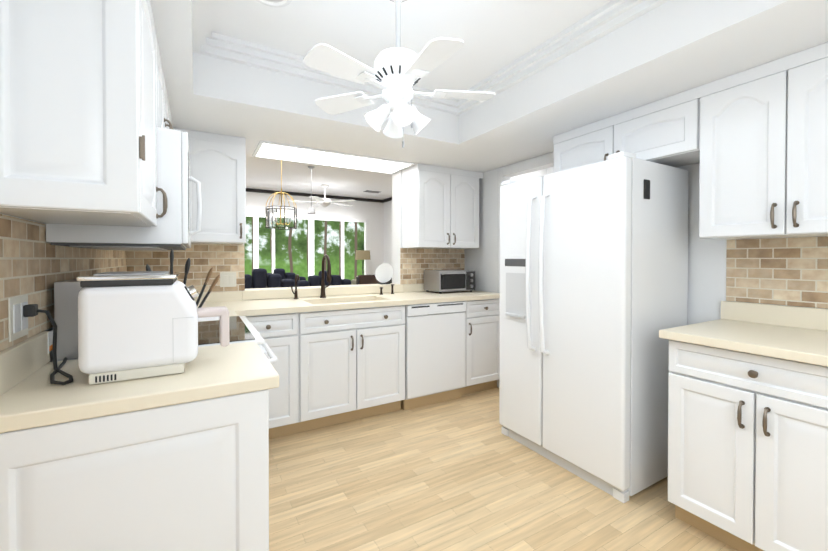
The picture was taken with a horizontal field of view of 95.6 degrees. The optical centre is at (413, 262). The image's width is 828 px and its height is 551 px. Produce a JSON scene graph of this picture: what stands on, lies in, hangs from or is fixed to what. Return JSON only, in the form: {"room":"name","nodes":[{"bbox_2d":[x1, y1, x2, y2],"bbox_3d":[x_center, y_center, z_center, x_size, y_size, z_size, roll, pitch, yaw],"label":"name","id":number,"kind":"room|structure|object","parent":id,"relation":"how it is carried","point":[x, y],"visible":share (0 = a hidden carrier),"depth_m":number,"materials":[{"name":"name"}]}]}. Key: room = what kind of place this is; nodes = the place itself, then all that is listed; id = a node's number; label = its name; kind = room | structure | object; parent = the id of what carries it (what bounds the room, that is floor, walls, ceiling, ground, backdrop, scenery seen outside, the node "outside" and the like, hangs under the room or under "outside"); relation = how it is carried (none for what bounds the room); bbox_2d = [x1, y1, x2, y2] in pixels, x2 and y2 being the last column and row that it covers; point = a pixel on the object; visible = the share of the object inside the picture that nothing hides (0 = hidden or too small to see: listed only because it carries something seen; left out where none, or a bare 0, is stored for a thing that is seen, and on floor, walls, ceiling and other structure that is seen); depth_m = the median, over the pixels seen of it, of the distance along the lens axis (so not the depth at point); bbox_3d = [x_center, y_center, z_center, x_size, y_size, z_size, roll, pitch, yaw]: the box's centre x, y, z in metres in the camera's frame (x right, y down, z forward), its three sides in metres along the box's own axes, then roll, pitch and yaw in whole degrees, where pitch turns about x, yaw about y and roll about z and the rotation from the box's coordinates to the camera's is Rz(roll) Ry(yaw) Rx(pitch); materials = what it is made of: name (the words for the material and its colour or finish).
{"room":"kitchen","nodes":[
{"label":"kitchen","id":0,"kind":"room"},
{"bbox_2d":[0,213,52,361],"bbox_3d":[-0.664,0.006,0.162,0.120,2.480,5.610,0,1,-30],"label":"wall","id":1,"kind":"structure","parent":0,"point":[51,356],"depth_m":1.28,"materials":[{"name":"white paint"}]},
{"bbox_2d":[0,214,126,351],"bbox_3d":[-1.288,0.541,1.390,0.022,1.385,2.851,0,1,-30],"label":"wall tile","id":2,"kind":"structure","parent":1,"relation":"attached to","point":[34,265],"depth_m":1.15,"materials":[{"name":"tile"}]},
{"bbox_2d":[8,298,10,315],"bbox_3d":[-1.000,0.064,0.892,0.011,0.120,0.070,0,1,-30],"label":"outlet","id":3,"kind":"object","parent":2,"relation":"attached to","point":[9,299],"depth_m":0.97,"materials":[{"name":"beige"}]},
{"bbox_2d":[8,294,37,341],"bbox_3d":[-1.069,0.150,1.033,0.032,0.115,0.120,0,1,-30],"label":"outlet","id":4,"kind":"object","parent":2,"relation":"attached to","point":[21,310],"depth_m":1.02,"materials":[{"name":"beige plastic"}]},
{"bbox_2d":[36,309,72,384],"bbox_3d":[-1.030,0.226,1.100,0.106,0.188,0.325,0,1,-30],"label":"power cord","id":5,"kind":"object","parent":4,"relation":"attached to","point":[56,367],"visible":0.94,"depth_m":1.08,"materials":[{"name":"black plastic"}]},
{"bbox_2d":[48,330,52,353],"bbox_3d":[-1.061,0.232,1.099,0.003,0.060,0.055,0,1,-30],"label":"tag","id":6,"kind":"object","parent":5,"relation":"attached to","point":[50,339],"visible":0.64,"depth_m":1.09,"materials":[{"name":"white"}]},
{"bbox_2d":[0,0,163,226],"bbox_3d":[-0.935,-0.502,1.065,0.299,0.758,0.490,0,1,-30],"label":"upper cabinet","id":7,"kind":"object","parent":1,"relation":"attached to","point":[85,113],"depth_m":0.88,"materials":[{"name":"white wood"}]},
{"bbox_2d":[160,58,171,128],"bbox_3d":[-1.249,-0.693,1.607,0.299,0.388,0.760,0,1,-30],"label":"upper cabinet","id":8,"kind":"object","parent":1,"relation":"attached to","point":[165,115],"depth_m":1.64,"materials":[{"name":"white wood"}]},
{"bbox_2d":[46,127,201,250],"bbox_3d":[-1.186,-0.275,1.648,0.446,0.436,0.758,0,1,-30],"label":"microwave","id":9,"kind":"object","parent":8,"relation":"attached to","point":[172,228],"visible":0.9,"depth_m":1.37,"materials":[{"name":"white painted metal"},{"name":"white plastic"},{"name":"black glass"}]},
{"bbox_2d":[164,123,172,214],"bbox_3d":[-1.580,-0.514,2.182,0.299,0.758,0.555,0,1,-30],"label":"upper cabinet","id":10,"kind":"object","parent":1,"relation":"attached to","point":[165,196],"depth_m":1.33,"materials":[{"name":"white wood"}]},
{"bbox_2d":[191,170,429,299],"bbox_3d":[-0.865,-0.112,3.388,5.760,2.650,0.180,0,1,-30],"label":"wall","id":11,"kind":"structure","parent":0,"point":[396,211],"depth_m":3.77,"materials":[{"name":"white paint"}]},
{"bbox_2d":[173,128,245,243],"bbox_3d":[-1.597,-0.519,2.642,0.730,0.758,0.354,0,1,-30],"label":"upper cabinet","id":12,"kind":"object","parent":11,"relation":"attached to","point":[218,166],"visible":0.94,"depth_m":2.62,"materials":[{"name":"white wood"}]},
{"bbox_2d":[127,244,464,291],"bbox_3d":[-0.728,0.038,3.360,2.951,0.368,0.008,0,1,-30],"label":"wall tile","id":13,"kind":"structure","parent":11,"relation":"attached to","point":[415,263],"depth_m":2.91,"materials":[{"name":"stone"}]},
{"bbox_2d":[220,272,235,286],"bbox_3d":[-1.452,0.134,2.933,0.115,0.115,0.007,0,1,-30],"label":"light switch","id":14,"kind":"object","parent":13,"relation":"attached to","point":[227,279],"visible":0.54,"depth_m":2.92,"materials":[{"name":"beige plastic"}]},
{"bbox_2d":[242,283,402,299],"bbox_3d":[-0.792,0.260,3.436,1.450,0.074,0.236,0,1,-30],"label":"sill","id":15,"kind":"structure","parent":11,"relation":"attached to","point":[278,292],"depth_m":3.31,"materials":[{"name":"beige"}]},
{"bbox_2d":[375,263,392,283],"bbox_3d":[-0.300,0.112,3.762,0.204,0.213,0.080,0,1,-30],"label":"decorative plate","id":16,"kind":"object","parent":15,"relation":"on","point":[383,273],"visible":0.96,"depth_m":3.76,"materials":[{"name":"white ceramic"}]},
{"bbox_2d":[402,163,482,248],"bbox_3d":[0.305,-0.525,3.740,0.773,0.768,0.354,0,1,-30],"label":"upper cabinet","id":17,"kind":"object","parent":11,"relation":"attached to","point":[440,207],"visible":1,"depth_m":3.58,"materials":[{"name":"white wood"}]},
{"bbox_2d":[246,187,381,278],"bbox_3d":[-3.232,-0.155,7.488,5.960,2.650,0.170,0,1,-30],"label":"wall","id":18,"kind":"structure","parent":0,"point":[374,215],"depth_m":8.18,"materials":[{"name":"white paint"}]},
{"bbox_2d":[246,155,391,198],"bbox_3d":[-2.087,-1.506,5.491,5.960,0.106,4.710,0,1,-30],"label":"ceiling","id":19,"kind":"structure","parent":0,"point":[265,173],"depth_m":6.67,"materials":[{"name":"white paint"}]},
{"bbox_2d":[265,160,296,229],"bbox_3d":[-1.715,-0.944,4.852,0.389,1.013,0.390,0,1,-30],"label":"chandelier","id":20,"kind":"object","parent":19,"relation":"hanging from","point":[281,217],"visible":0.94,"depth_m":4.73,"materials":[{"name":"black"}]},
{"bbox_2d":[307,166,314,213],"bbox_3d":[-1.571,-1.101,5.741,0.120,0.718,0.120,0,1,-30],"label":"pendant light","id":21,"kind":"object","parent":19,"relation":"hanging from","point":[311,209],"visible":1,"depth_m":5.73,"materials":[{"name":"silver metal"}]},
{"bbox_2d":[288,184,356,206],"bbox_3d":[-1.724,-1.266,7.196,1.298,0.418,1.248,0,1,-30],"label":"room ceiling fan","id":22,"kind":"object","parent":19,"relation":"hanging from","point":[324,202],"visible":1,"depth_m":7.09,"materials":[{"name":"white"}]},
{"bbox_2d":[382,196,391,265],"bbox_3d":[0.466,-0.149,6.893,0.150,2.650,4.560,0,1,-30],"label":"wall","id":23,"kind":"structure","parent":0,"point":[386,203],"depth_m":8.72,"materials":[{"name":"white paint"}]},
{"bbox_2d":[150,0,827,172],"bbox_3d":[1.269,-1.101,1.301,4.620,0.430,5.910,0,1,-30],"label":"ceiling","id":24,"kind":"structure","parent":0,"point":[545,71],"depth_m":2.00,"materials":[{"name":"white paint"}]},
{"bbox_2d":[256,0,291,6],"bbox_3d":[-0.636,-1.192,1.661,0.184,0.012,0.184,0,1,-30],"label":"recessed light","id":25,"kind":"object","parent":24,"relation":"in","point":[277,3],"visible":1,"depth_m":1.72,"materials":[{"name":"white"}]},
{"bbox_2d":[252,140,414,173],"bbox_3d":[-0.679,-0.899,3.299,1.320,0.013,0.475,0,1,-30],"label":"ceiling light panel","id":26,"kind":"object","parent":24,"relation":"attached to","point":[288,152],"visible":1,"depth_m":3.22,"materials":[{"name":"white plastic"}]},
{"bbox_2d":[303,0,494,147],"bbox_3d":[-0.060,-0.838,1.578,0.820,0.718,0.795,0,1,-30],"label":"ceiling fan","id":27,"kind":"object","parent":24,"relation":"hanging from","point":[398,71],"visible":1,"depth_m":1.53,"materials":[{"name":"white painted metal"},{"name":"white plastic"},{"name":"glass"}]},
{"bbox_2d":[269,387,736,550],"bbox_3d":[-0.597,1.247,2.979,6.200,0.060,10.800,0,1,-30],"label":"floor","id":28,"kind":"structure","parent":0,"point":[462,473],"depth_m":1.97,"materials":[{"name":"brown wood"}]},
{"bbox_2d":[0,389,268,550],"bbox_3d":[-0.801,0.799,1.140,0.608,0.876,0.506,0,1,-30],"label":"base cabinet","id":29,"kind":"object","parent":28,"relation":"on","point":[191,476],"visible":0.75,"depth_m":0.91,"materials":[{"name":"white wood"}]},
{"bbox_2d":[0,331,278,432],"bbox_3d":[-0.789,0.291,1.139,0.635,0.138,0.512,0,1,-30],"label":"countertop","id":30,"kind":"structure","parent":29,"relation":"on","point":[31,396],"depth_m":0.98,"materials":[{"name":"beige stone"}]},
{"bbox_2d":[76,271,229,384],"bbox_3d":[-0.767,0.175,1.149,0.358,0.292,0.251,0,1,-30],"label":"air fryer","id":31,"kind":"object","parent":30,"relation":"on","point":[136,324],"visible":1,"depth_m":1.02,"materials":[{"name":"white plastic"},{"name":"dark plastic"},{"name":"chrome"}]},
{"bbox_2d":[146,249,219,307],"bbox_3d":[-0.823,0.135,1.342,0.226,0.368,0.110,0,1,-30],"label":"utensil crock","id":32,"kind":"object","parent":30,"relation":"on","point":[208,276],"visible":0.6,"depth_m":1.34,"materials":[{"name":"grey"}]},
{"bbox_2d":[54,279,277,363],"bbox_3d":[-1.053,0.645,1.734,0.712,1.170,0.758,0,1,-30],"label":"range","id":33,"kind":"object","parent":28,"relation":"on","point":[241,328],"visible":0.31,"depth_m":1.25,"materials":[{"name":"white enameled metal"},{"name":"black glass"},{"name":"white plastic"}]},
{"bbox_2d":[245,268,294,288],"bbox_3d":[-2.428,0.638,5.784,1.042,1.100,0.901,0,1,-30],"label":"sofa","id":34,"kind":"object","parent":28,"relation":"on","point":[259,278],"visible":0.21,"depth_m":5.43,"materials":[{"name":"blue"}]},
{"bbox_2d":[245,312,300,438],"bbox_3d":[-1.140,0.782,2.770,0.436,0.876,0.628,0,1,-30],"label":"base cabinet","id":35,"kind":"object","parent":28,"relation":"on","point":[281,332],"depth_m":2.56,"materials":[{"name":"white wood"}]},
{"bbox_2d":[267,268,305,281],"bbox_3d":[-2.656,0.643,7.239,1.002,1.060,0.851,0,1,-30],"label":"sofa","id":36,"kind":"object","parent":28,"relation":"on","point":[284,275],"visible":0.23,"depth_m":6.94,"materials":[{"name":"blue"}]},
{"bbox_2d":[297,270,350,286],"bbox_3d":[-1.684,0.659,6.675,0.942,1.040,0.901,0,1,-30],"label":"sofa","id":37,"kind":"object","parent":28,"relation":"on","point":[314,280],"visible":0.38,"depth_m":6.27,"materials":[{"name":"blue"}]},
{"bbox_2d":[301,314,404,431],"bbox_3d":[-0.587,0.871,3.090,0.842,0.690,0.628,0,1,-30],"label":"base cabinet","id":38,"kind":"object","parent":28,"relation":"on","point":[332,367],"depth_m":2.80,"materials":[{"name":"white wood"}]},
{"bbox_2d":[351,276,357,284],"bbox_3d":[-1.158,0.712,7.355,0.512,0.920,0.751,0,1,-30],"label":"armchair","id":39,"kind":"object","parent":28,"relation":"on","point":[353,281],"visible":0.06,"depth_m":7.04,"materials":[{"name":"beige"}]},
{"bbox_2d":[355,250,370,274],"bbox_3d":[-1.110,0.453,8.160,0.330,1.420,0.330,0,1,-30],"label":"floor lamp","id":40,"kind":"object","parent":28,"relation":"on","point":[362,255],"visible":0.73,"depth_m":8.02,"materials":[{"name":"beige fabric"}]},
{"bbox_2d":[356,275,391,284],"bbox_3d":[-0.558,0.672,4.546,0.460,1.058,0.475,0,1,-30],"label":"dining chair","id":41,"kind":"object","parent":28,"relation":"on","point":[366,279],"visible":0.12,"depth_m":4.28,"materials":[{"name":"brown wood"}]},
{"bbox_2d":[403,301,465,409],"bbox_3d":[0.053,0.776,3.428,0.594,0.872,0.623,0,1,-30],"label":"dishwasher","id":42,"kind":"object","parent":28,"relation":"on","point":[435,352],"visible":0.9,"depth_m":3.16,"materials":[{"name":"white painted metal"},{"name":"plastic"}]},
{"bbox_2d":[461,298,499,394],"bbox_3d":[0.495,0.772,3.714,0.448,0.876,0.628,0,1,-30],"label":"base cabinet","id":43,"kind":"object","parent":28,"relation":"on","point":[482,316],"depth_m":3.44,"materials":[{"name":"white wood"}]},
{"bbox_2d":[194,284,499,316],"bbox_3d":[-0.522,0.360,2.982,2.938,0.314,0.856,0,1,-30],"label":"countertop","id":44,"kind":"structure","parent":43,"relation":"on","point":[234,303],"depth_m":2.94,"materials":[{"name":"beige"}]},
{"bbox_2d":[291,274,299,298],"bbox_3d":[-0.956,0.198,3.040,0.060,0.207,0.126,0,1,-30],"label":"filter faucet","id":45,"kind":"object","parent":44,"relation":"on","point":[296,293],"visible":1,"depth_m":3.07,"materials":[{"name":"brown metal"}]},
{"bbox_2d":[320,254,330,297],"bbox_3d":[-0.716,0.117,3.135,0.098,0.367,0.216,0,1,-30],"label":"faucet","id":46,"kind":"object","parent":44,"relation":"on","point":[323,287],"visible":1,"depth_m":3.17,"materials":[{"name":"brown metal"}]},
{"bbox_2d":[380,284,393,294],"bbox_3d":[-0.248,0.250,3.489,0.149,0.093,0.052,0,1,-30],"label":"soap dispenser","id":47,"kind":"object","parent":44,"relation":"on","point":[381,288],"visible":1,"depth_m":3.51,"materials":[{"name":"brown metal"}]},
{"bbox_2d":[424,270,474,293],"bbox_3d":[0.361,0.187,3.737,0.430,0.215,0.326,0,1,-30],"label":"toaster oven","id":48,"kind":"object","parent":44,"relation":"on","point":[440,281],"visible":0.98,"depth_m":3.62,"materials":[{"name":"grey metal"}]},
{"bbox_2d":[499,151,687,502],"bbox_3d":[1.074,0.328,2.413,0.721,1.790,0.910,0,1,-30],"label":"refrigerator","id":49,"kind":"object","parent":28,"relation":"on","point":[593,279],"visible":1,"depth_m":2.08,"materials":[{"name":"white metal"}]},
{"bbox_2d":[668,340,827,550],"bbox_3d":[1.615,0.793,1.640,0.618,0.876,0.643,0,1,-30],"label":"base cabinet","id":50,"kind":"object","parent":28,"relation":"on","point":[747,451],"visible":0.98,"depth_m":1.49,"materials":[{"name":"white wood"}]},
{"bbox_2d":[659,301,827,366],"bbox_3d":[1.760,0.289,1.344,0.658,0.138,1.328,0,1,-30],"label":"countertop","id":51,"kind":"structure","parent":50,"relation":"on","point":[794,333],"depth_m":1.71,"materials":[{"name":"beige stone"}]},
{"bbox_2d":[465,152,826,387],"bbox_3d":[1.987,-0.010,1.693,0.116,2.480,5.610,0,1,-30],"label":"wall","id":52,"kind":"structure","parent":0,"point":[706,277],"depth_m":2.20,"materials":[{"name":"white paint"}]},
{"bbox_2d":[553,88,692,172],"bbox_3d":[1.351,-0.736,2.365,0.321,0.318,0.896,0,1,-30],"label":"upper cabinet","id":53,"kind":"object","parent":52,"relation":"attached to","point":[660,131],"depth_m":2.16,"materials":[{"name":"white wood"}]},
{"bbox_2d":[693,42,827,239],"bbox_3d":[1.740,-0.504,1.693,0.321,0.768,0.653,0,1,-30],"label":"upper cabinet","id":54,"kind":"object","parent":52,"relation":"attached to","point":[753,142],"depth_m":1.68,"materials":[{"name":"white wood"}]},
{"bbox_2d":[726,236,827,308],"bbox_3d":[2.048,0.050,1.497,0.008,0.334,1.310,0,1,-30],"label":"wall tile","id":55,"kind":"structure","parent":52,"relation":"attached to","point":[786,271],"depth_m":1.87,"materials":[{"name":"stone"}]},
{"label":"outside","id":56,"kind":"structure","parent":0,"visible":0},
{"bbox_2d":[244,217,363,280],"bbox_3d":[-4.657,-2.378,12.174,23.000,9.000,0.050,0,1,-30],"label":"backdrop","id":57,"kind":"structure","parent":56,"point":[291,250],"depth_m":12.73,"materials":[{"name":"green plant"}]}
]}

